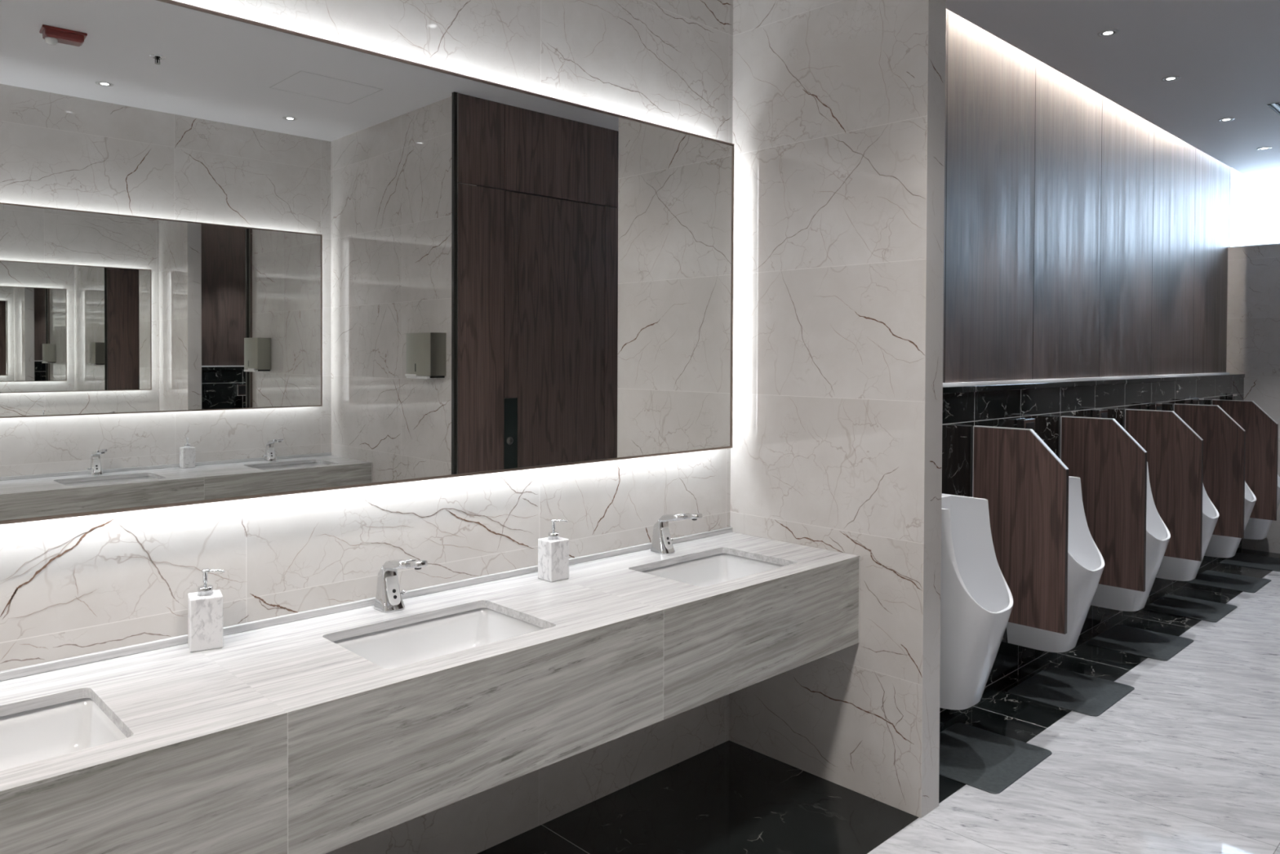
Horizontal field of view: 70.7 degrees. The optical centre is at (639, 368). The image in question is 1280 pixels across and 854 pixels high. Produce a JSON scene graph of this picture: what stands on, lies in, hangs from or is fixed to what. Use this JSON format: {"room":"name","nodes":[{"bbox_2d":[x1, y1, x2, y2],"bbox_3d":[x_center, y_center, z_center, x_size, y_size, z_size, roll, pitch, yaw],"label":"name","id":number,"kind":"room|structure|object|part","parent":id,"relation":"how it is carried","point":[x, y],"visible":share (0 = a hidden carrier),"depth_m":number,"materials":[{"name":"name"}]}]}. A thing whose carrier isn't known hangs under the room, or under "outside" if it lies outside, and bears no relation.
{"room":"public restroom","nodes":[
{"label":"public restroom","id":0,"kind":"room"},
{"bbox_2d":[0,0,733,853],"bbox_3d":[-1.222,-0.002,2.191,4.300,3.050,0.121,-1,1,-44],"label":"wall","id":1,"kind":"structure","parent":0,"point":[73,586],"depth_m":2.75,"materials":[{"name":"beige stone"}]},
{"bbox_2d":[0,526,732,681],"bbox_3d":[-1.175,0.664,2.155,4.288,0.019,0.013,-1,1,-44],"label":"backsplash","id":2,"kind":"structure","parent":1,"relation":"attached to","point":[32,669],"depth_m":2.40,"materials":[{"name":"stone"}]},
{"bbox_2d":[0,0,733,524],"bbox_3d":[-1.128,-0.267,2.131,4.056,1.180,0.088,-1,1,-44],"label":"wall mirror","id":3,"kind":"object","parent":1,"relation":"attached to","point":[240,258],"visible":1,"depth_m":2.34,"materials":[{"name":"silver mirror"}]},
{"bbox_2d":[0,526,859,853],"bbox_3d":[-0.971,0.824,1.945,4.288,0.330,0.603,-1,1,-44],"label":"countertop","id":4,"kind":"structure","parent":1,"relation":"attached to","point":[280,738],"depth_m":2.05,"materials":[{"name":"stone"}]},
{"bbox_2d":[0,697,127,770],"bbox_3d":[-1.233,0.770,1.630,0.535,0.132,0.385,-1,1,-44],"label":"basin","id":5,"kind":"object","parent":4,"relation":"in","point":[33,735],"visible":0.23,"depth_m":1.86,"materials":[{"name":"white ceramic"}]},
{"bbox_2d":[187,568,224,652],"bbox_3d":[-1.052,0.580,2.190,0.077,0.188,0.072,0,1,-30],"label":"soap dispenser","id":6,"kind":"object","parent":4,"relation":"on","point":[205,606],"visible":1,"depth_m":2.16,"materials":[{"name":"stone"}]},
{"bbox_2d":[373,559,427,612],"bbox_3d":[-0.648,0.590,2.478,0.082,0.162,0.220,-1,1,-44],"label":"tap","id":7,"kind":"object","parent":4,"relation":"on","point":[388,598],"visible":1,"depth_m":2.50,"materials":[{"name":"silver metal"}]},
{"bbox_3d":[-0.685,0.617,2.507,0.035,0.075,0.026,-1,1,-44],"label":"plate","id":8,"kind":"part","parent":7,"relation":"part of","materials":[{"name":"white metal"}]},
{"bbox_3d":[-0.675,0.634,2.550,0.021,0.014,0.014,-1,1,-44],"label":"mixing knob","id":9,"kind":"part","parent":7,"relation":"part of","materials":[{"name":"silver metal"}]},
{"bbox_3d":[-0.597,0.524,2.415,0.037,0.027,0.061,-1,1,-44],"label":"spout","id":10,"kind":"part","parent":7,"relation":"part of","materials":[{"name":"silver metal"}]},
{"bbox_2d":[333,607,544,668],"bbox_3d":[-0.511,0.764,2.326,0.535,0.132,0.385,-1,1,-44],"label":"basin","id":11,"kind":"object","parent":4,"relation":"in","point":[414,642],"visible":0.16,"depth_m":2.50,"materials":[{"name":"white ceramic"}]},
{"bbox_2d":[537,519,568,582],"bbox_3d":[-0.275,0.574,2.868,0.074,0.188,0.072,-1,1,-43],"label":"soap dispenser","id":12,"kind":"object","parent":4,"relation":"on","point":[553,549],"visible":1,"depth_m":2.84,"materials":[{"name":"stone"}]},
{"bbox_2d":[650,513,702,554],"bbox_3d":[0.136,0.583,3.215,0.082,0.162,0.220,-1,1,-44],"label":"tap","id":13,"kind":"object","parent":4,"relation":"on","point":[661,544],"visible":1,"depth_m":3.24,"materials":[{"name":"silver metal"}]},
{"bbox_3d":[0.099,0.610,3.245,0.035,0.075,0.026,-1,1,-44],"label":"plate","id":14,"kind":"part","parent":13,"relation":"part of","materials":[{"name":"white metal"}]},
{"bbox_3d":[0.187,0.517,3.153,0.037,0.027,0.061,-1,1,-44],"label":"spout","id":15,"kind":"part","parent":13,"relation":"part of","materials":[{"name":"silver metal"}]},
{"bbox_2d":[640,553,784,586],"bbox_3d":[0.251,0.756,3.060,0.535,0.132,0.385,-1,1,-44],"label":"basin","id":16,"kind":"object","parent":4,"relation":"in","point":[704,571],"visible":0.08,"depth_m":3.27,"materials":[{"name":"white ceramic"}]},
{"bbox_2d":[728,0,946,817],"bbox_3d":[0.665,-0.236,3.416,0.122,3.500,0.971,-1,1,-44],"label":"wall pier","id":17,"kind":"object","parent":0,"point":[838,106],"visible":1,"depth_m":3.24,"materials":[{"name":"beige stone"}]},
{"bbox_2d":[477,548,1279,853],"bbox_3d":[2.507,1.583,3.382,11.300,0.120,4.584,-1,1,-44],"label":"floor","id":18,"kind":"structure","parent":0,"point":[1188,761],"depth_m":3.26,"materials":[{"name":"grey tile"}]},
{"bbox_2d":[938,722,1052,793],"bbox_3d":[1.314,1.513,3.531,0.510,0.004,0.400,-1,1,-44],"label":"floor mat","id":19,"kind":"object","parent":18,"relation":"on","point":[982,759],"visible":0.76,"depth_m":3.51,"materials":[{"name":"rubber"}]},
{"bbox_2d":[1007,666,1134,716],"bbox_3d":[2.023,1.506,4.229,0.510,0.004,0.400,-1,1,-44],"label":"floor mat","id":20,"kind":"object","parent":18,"relation":"on","point":[1084,694],"visible":1,"depth_m":4.21,"materials":[{"name":"rubber"}]},
{"bbox_2d":[1085,624,1193,661],"bbox_3d":[2.744,1.499,4.950,0.510,0.004,0.400,-1,1,-44],"label":"floor mat","id":21,"kind":"object","parent":18,"relation":"on","point":[1123,638],"visible":1,"depth_m":4.93,"materials":[{"name":"rubber"}]},
{"bbox_2d":[1142,594,1237,622],"bbox_3d":[3.434,1.492,5.632,0.510,0.004,0.400,-1,1,-44],"label":"floor mat","id":22,"kind":"object","parent":18,"relation":"on","point":[1175,605],"visible":0.94,"depth_m":5.62,"materials":[{"name":"rubber"}]},
{"bbox_2d":[1186,570,1271,592],"bbox_3d":[4.118,1.485,6.306,0.510,0.004,0.400,-1,1,-44],"label":"floor mat","id":23,"kind":"object","parent":18,"relation":"on","point":[1210,578],"visible":0.97,"depth_m":6.28,"materials":[{"name":"rubber"}]},
{"bbox_2d":[1220,552,1279,571],"bbox_3d":[4.734,1.479,6.906,0.510,0.004,0.400,-1,1,-44],"label":"floor mat","id":24,"kind":"object","parent":18,"relation":"on","point":[1265,562],"visible":0.94,"depth_m":6.91,"materials":[{"name":"rubber"}]},
{"bbox_2d":[942,8,1231,382],"bbox_3d":[2.647,-0.959,5.640,5.829,2.100,0.460,-1,1,-44],"label":"wall","id":25,"kind":"structure","parent":0,"point":[1084,237],"depth_m":5.09,"materials":[{"name":"brown wood"}]},
{"bbox_2d":[939,377,1244,719],"bbox_3d":[2.800,0.793,5.449,5.759,1.402,0.175,-1,1,-44],"label":"wall","id":26,"kind":"structure","parent":0,"point":[962,411],"depth_m":4.59,"materials":[{"name":"black stone"}]},
{"bbox_2d":[939,493,1013,710],"bbox_3d":[1.275,0.933,3.601,0.360,0.793,0.369,-1,1,-44],"label":"urinal","id":27,"kind":"object","parent":26,"relation":"attached to","point":[976,599],"visible":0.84,"depth_m":3.50,"materials":[{"name":"white ceramic"}]},
{"bbox_2d":[972,425,1068,634],"bbox_3d":[1.647,0.686,3.926,0.028,0.850,0.407,-1,1,-44],"label":"partition","id":28,"kind":"object","parent":26,"relation":"attached to","point":[1024,484],"depth_m":3.89,"materials":[{"name":"brown wood"}]},
{"bbox_3d":[1.649,0.341,3.922,0.025,0.160,0.407,-1,1,-44],"label":"edge trim","id":29,"kind":"part","parent":28,"relation":"part of","materials":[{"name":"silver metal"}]},
{"bbox_2d":[1016,417,1035,431],"bbox_3d":[1.879,0.303,4.396,0.120,0.115,0.048,-1,1,-44],"label":"sensor","id":30,"kind":"object","parent":26,"relation":"attached to","point":[1024,423],"visible":0.46,"depth_m":4.36,"materials":[{"name":"silver metal"}]},
{"bbox_2d":[1006,475,1104,652],"bbox_3d":[1.988,0.926,4.289,0.360,0.793,0.369,-1,1,-44],"label":"urinal","id":31,"kind":"object","parent":26,"relation":"attached to","point":[1086,562],"visible":0.45,"depth_m":4.24,"materials":[{"name":"white ceramic"}]},
{"bbox_2d":[942,372,1244,393],"bbox_3d":[2.822,0.079,5.418,5.759,0.028,0.131,-1,1,-44],"label":"trim","id":32,"kind":"structure","parent":26,"relation":"on","point":[1040,384],"depth_m":4.84,"materials":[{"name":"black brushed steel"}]},
{"bbox_2d":[1092,408,1107,417],"bbox_3d":[2.592,0.289,5.082,0.120,0.115,0.048,-1,1,-44],"label":"sensor","id":33,"kind":"object","parent":26,"relation":"attached to","point":[1097,413],"visible":0.44,"depth_m":5.05,"materials":[{"name":"silver metal"}]},
{"bbox_2d":[1060,416,1146,591],"bbox_3d":[2.364,0.679,4.618,0.028,0.850,0.407,-1,1,-44],"label":"partition","id":34,"kind":"object","parent":26,"relation":"attached to","point":[1110,465],"depth_m":4.57,"materials":[{"name":"brown wood"}]},
{"bbox_3d":[2.366,0.335,4.614,0.025,0.160,0.407,-1,1,-44],"label":"edge trim","id":35,"kind":"part","parent":34,"relation":"part of","materials":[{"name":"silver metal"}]},
{"bbox_2d":[1090,462,1170,611],"bbox_3d":[2.700,0.919,4.976,0.360,0.793,0.369,-1,1,-44],"label":"urinal","id":36,"kind":"object","parent":26,"relation":"attached to","point":[1157,535],"visible":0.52,"depth_m":4.90,"materials":[{"name":"white ceramic"}]},
{"bbox_2d":[1148,402,1162,410],"bbox_3d":[3.286,0.277,5.752,0.120,0.115,0.048,-1,1,-44],"label":"sensor","id":37,"kind":"object","parent":26,"relation":"attached to","point":[1153,406],"visible":0.44,"depth_m":5.72,"materials":[{"name":"silver metal"}]},
{"bbox_2d":[1124,408,1203,561],"bbox_3d":[3.065,0.673,5.294,0.028,0.850,0.407,-1,1,-44],"label":"partition","id":38,"kind":"object","parent":26,"relation":"attached to","point":[1175,451],"depth_m":5.24,"materials":[{"name":"brown wood"}]},
{"bbox_3d":[3.067,0.328,5.290,0.025,0.160,0.407,-1,1,-44],"label":"edge trim","id":39,"kind":"part","parent":38,"relation":"part of","materials":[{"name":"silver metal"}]},
{"bbox_2d":[1155,482,1219,581],"bbox_3d":[3.395,0.912,5.646,0.360,0.793,0.369,-1,1,-44],"label":"urinal","id":40,"kind":"object","parent":26,"relation":"attached to","point":[1172,568],"visible":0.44,"depth_m":5.56,"materials":[{"name":"white ceramic"}]},
{"bbox_2d":[1191,397,1204,404],"bbox_3d":[3.959,0.266,6.401,0.120,0.115,0.048,-1,1,-44],"label":"sensor","id":41,"kind":"object","parent":26,"relation":"attached to","point":[1200,401],"visible":0.44,"depth_m":6.37,"materials":[{"name":"silver metal"}]},
{"bbox_2d":[1173,403,1245,537],"bbox_3d":[3.748,0.666,5.952,0.028,0.850,0.407,-1,1,-44],"label":"partition","id":42,"kind":"object","parent":26,"relation":"attached to","point":[1224,438],"depth_m":5.89,"materials":[{"name":"brown wood"}]},
{"bbox_3d":[3.751,0.321,5.948,0.025,0.160,0.407,-1,1,-44],"label":"edge trim","id":43,"kind":"part","parent":42,"relation":"part of","materials":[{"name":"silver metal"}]},
{"bbox_2d":[1204,480,1256,557],"bbox_3d":[4.068,0.906,6.295,0.360,0.793,0.369,-1,1,-44],"label":"urinal","id":44,"kind":"object","parent":26,"relation":"attached to","point":[1219,546],"visible":0.27,"depth_m":6.20,"materials":[{"name":"white ceramic"}]},
{"bbox_2d":[1226,393,1237,399],"bbox_3d":[4.614,0.255,7.033,0.120,0.115,0.048,-1,1,-44],"label":"sensor","id":45,"kind":"object","parent":26,"relation":"attached to","point":[1229,396],"visible":0.44,"depth_m":7.00,"materials":[{"name":"silver metal"}]},
{"bbox_2d":[1211,399,1278,520],"bbox_3d":[4.409,0.660,6.590,0.028,0.850,0.407,-1,1,-44],"label":"partition","id":46,"kind":"object","parent":26,"relation":"attached to","point":[1261,429],"depth_m":6.51,"materials":[{"name":"brown wood"}]},
{"bbox_3d":[4.411,0.315,6.586,0.025,0.160,0.407,-1,1,-44],"label":"edge trim","id":47,"kind":"part","parent":46,"relation":"part of","materials":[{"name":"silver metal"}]},
{"bbox_2d":[1243,474,1279,539],"bbox_3d":[4.723,0.900,6.926,0.360,0.793,0.369,-1,1,-44],"label":"urinal","id":48,"kind":"object","parent":26,"relation":"attached to","point":[1255,528],"visible":0.2,"depth_m":6.83,"materials":[{"name":"white ceramic"}]},
{"bbox_2d":[946,0,1279,187],"bbox_3d":[2.596,-1.572,2.993,10.930,0.100,3.984,-1,1,-44],"label":"ceiling","id":49,"kind":"structure","parent":0,"point":[1224,54],"depth_m":4.46,"materials":[{"name":"white paint"}]},
{"bbox_2d":[1097,29,1119,36],"bbox_3d":[2.149,-1.540,4.142,0.090,0.005,0.090,-1,1,-44],"label":"recessed light","id":50,"kind":"object","parent":49,"relation":"in","point":[1108,33],"visible":1,"depth_m":4.14,"materials":[{"name":"grey metal"}]},
{"bbox_2d":[1160,75,1180,81],"bbox_3d":[2.832,-1.546,4.815,0.090,0.005,0.090,-1,1,-44],"label":"recessed light","id":51,"kind":"object","parent":49,"relation":"in","point":[1171,77],"visible":1,"depth_m":4.82,"materials":[{"name":"silver metal"}]},
{"bbox_2d":[1217,117,1235,121],"bbox_3d":[3.664,-1.554,5.638,0.090,0.005,0.090,-1,1,-44],"label":"recessed light","id":52,"kind":"object","parent":49,"relation":"in","point":[1227,119],"visible":1,"depth_m":5.63,"materials":[{"name":"silver metal"}]},
{"bbox_2d":[1256,146,1271,150],"bbox_3d":[4.433,-1.562,6.407,0.090,0.005,0.090,-1,1,-44],"label":"recessed light","id":53,"kind":"object","parent":49,"relation":"in","point":[1262,148],"visible":1,"depth_m":6.40,"materials":[{"name":"silver metal"}]},
{"bbox_2d":[1266,102,1279,115],"bbox_3d":[4.155,-1.550,5.640,1.150,0.006,0.170,-1,1,-44],"label":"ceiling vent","id":54,"kind":"object","parent":49,"relation":"in","point":[1275,107],"visible":1,"depth_m":5.34,"materials":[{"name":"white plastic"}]},
{"bbox_2d":[1226,238,1279,553],"bbox_3d":[5.948,0.220,6.398,0.101,2.547,3.984,-1,1,-44],"label":"wall","id":55,"kind":"structure","parent":0,"point":[1253,295],"depth_m":7.31,"materials":[{"name":"beige stone"}]},
{"bbox_2d":[1227,243,1279,248],"bbox_3d":[6.111,-0.973,6.213,0.106,0.012,3.524,-1,1,-44],"label":"trim","id":56,"kind":"structure","parent":55,"relation":"attached to","point":[1273,243],"depth_m":7.31,"materials":[{"name":"white paint"}]},
{"bbox_3d":[5.970,-0.608,6.577,1.350,4.200,4.634,-1,1,-44],"label":"wall","id":57,"kind":"structure","parent":0,"visible":0},
{"bbox_2d":[1230,167,1279,246],"bbox_3d":[6.438,-1.638,7.010,0.040,1.950,4.474,-1,1,-44],"label":"window","id":58,"kind":"structure","parent":57,"relation":"in","point":[1255,206],"depth_m":8.03,"materials":[{"name":"white glass"}]}
]}

